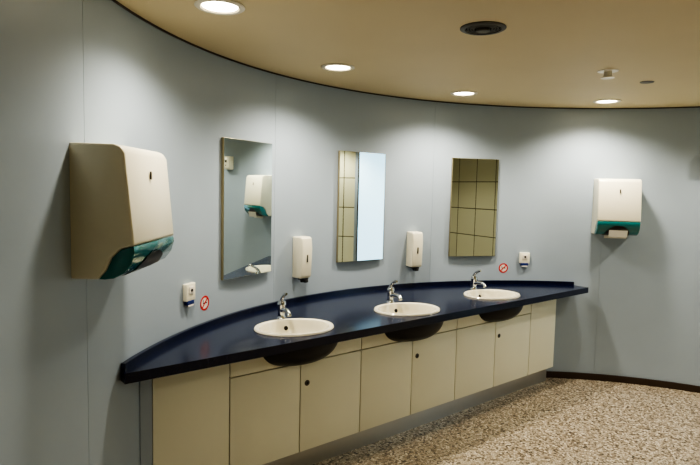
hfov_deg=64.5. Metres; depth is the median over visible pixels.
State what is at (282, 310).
faucet
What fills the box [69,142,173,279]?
paper towel dispenser
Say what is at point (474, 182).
wall mirror
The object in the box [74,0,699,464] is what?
wall
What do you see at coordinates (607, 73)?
sprinkler
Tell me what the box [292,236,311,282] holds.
soap dispenser
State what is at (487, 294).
washbasin
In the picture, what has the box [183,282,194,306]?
soap dispenser
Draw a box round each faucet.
[276,293,291,318]
[386,280,401,303]
[470,270,485,289]
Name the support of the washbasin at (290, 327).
in the bathroom vanity
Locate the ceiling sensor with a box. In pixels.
[640,81,653,83]
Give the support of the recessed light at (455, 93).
in the ceiling
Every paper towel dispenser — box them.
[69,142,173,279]
[591,179,641,238]
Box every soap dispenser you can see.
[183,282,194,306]
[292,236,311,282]
[406,231,422,270]
[519,252,529,266]
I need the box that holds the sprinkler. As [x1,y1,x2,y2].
[597,69,618,79]
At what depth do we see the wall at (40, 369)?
1.65 m
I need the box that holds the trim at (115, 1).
[112,0,699,108]
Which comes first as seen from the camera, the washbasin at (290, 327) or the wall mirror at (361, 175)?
the washbasin at (290, 327)
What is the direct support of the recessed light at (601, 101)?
in the ceiling
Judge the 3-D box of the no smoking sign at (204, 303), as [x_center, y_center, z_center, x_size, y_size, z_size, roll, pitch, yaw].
[-0.799,0.388,3.054,0.003,0.082,0.082,3,5,20]
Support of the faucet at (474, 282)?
on the bathroom vanity
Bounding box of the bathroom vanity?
[121,280,587,464]
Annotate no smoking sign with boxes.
[200,296,208,309]
[499,263,507,272]
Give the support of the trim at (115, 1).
attached to the wall at (139, 85)
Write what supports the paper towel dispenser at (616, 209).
attached to the wall at (139, 85)
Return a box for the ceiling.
[116,0,699,107]
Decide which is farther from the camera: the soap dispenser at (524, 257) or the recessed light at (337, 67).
the soap dispenser at (524, 257)
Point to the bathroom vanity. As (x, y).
(219, 390)
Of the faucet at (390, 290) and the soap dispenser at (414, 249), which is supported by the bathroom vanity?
the faucet at (390, 290)
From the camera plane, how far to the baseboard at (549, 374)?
4.74 m
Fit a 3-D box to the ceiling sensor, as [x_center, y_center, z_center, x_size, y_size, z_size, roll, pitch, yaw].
[1.886,-0.953,3.526,0.084,0.006,0.084,1,5,0]
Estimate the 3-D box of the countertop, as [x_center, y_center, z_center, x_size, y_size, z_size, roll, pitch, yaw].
[0.256,0.510,3.820,3.775,0.045,0.893,-2,6,-39]
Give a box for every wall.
[0,0,80,464]
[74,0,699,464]
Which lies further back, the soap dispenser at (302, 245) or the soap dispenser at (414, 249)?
the soap dispenser at (414, 249)
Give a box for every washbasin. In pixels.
[254,318,333,336]
[374,302,439,315]
[464,289,519,299]
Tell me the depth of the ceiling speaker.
2.42 m
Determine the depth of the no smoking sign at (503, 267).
4.75 m
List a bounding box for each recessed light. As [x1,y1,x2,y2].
[194,0,244,14]
[321,63,354,71]
[450,91,477,95]
[593,99,620,103]
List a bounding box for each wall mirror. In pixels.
[221,137,271,279]
[336,151,384,262]
[448,158,498,255]
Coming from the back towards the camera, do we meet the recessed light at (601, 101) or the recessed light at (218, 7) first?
the recessed light at (601, 101)
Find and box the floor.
[313,378,699,464]
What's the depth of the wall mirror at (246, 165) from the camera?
3.31 m
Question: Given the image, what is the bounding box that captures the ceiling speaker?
[460,21,506,35]
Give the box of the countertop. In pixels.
[121,284,587,383]
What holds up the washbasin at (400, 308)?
in the bathroom vanity
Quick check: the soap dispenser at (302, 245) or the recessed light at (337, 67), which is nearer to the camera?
the recessed light at (337, 67)
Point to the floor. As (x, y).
(552, 421)
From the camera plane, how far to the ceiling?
2.74 m
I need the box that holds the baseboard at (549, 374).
[546,371,699,392]

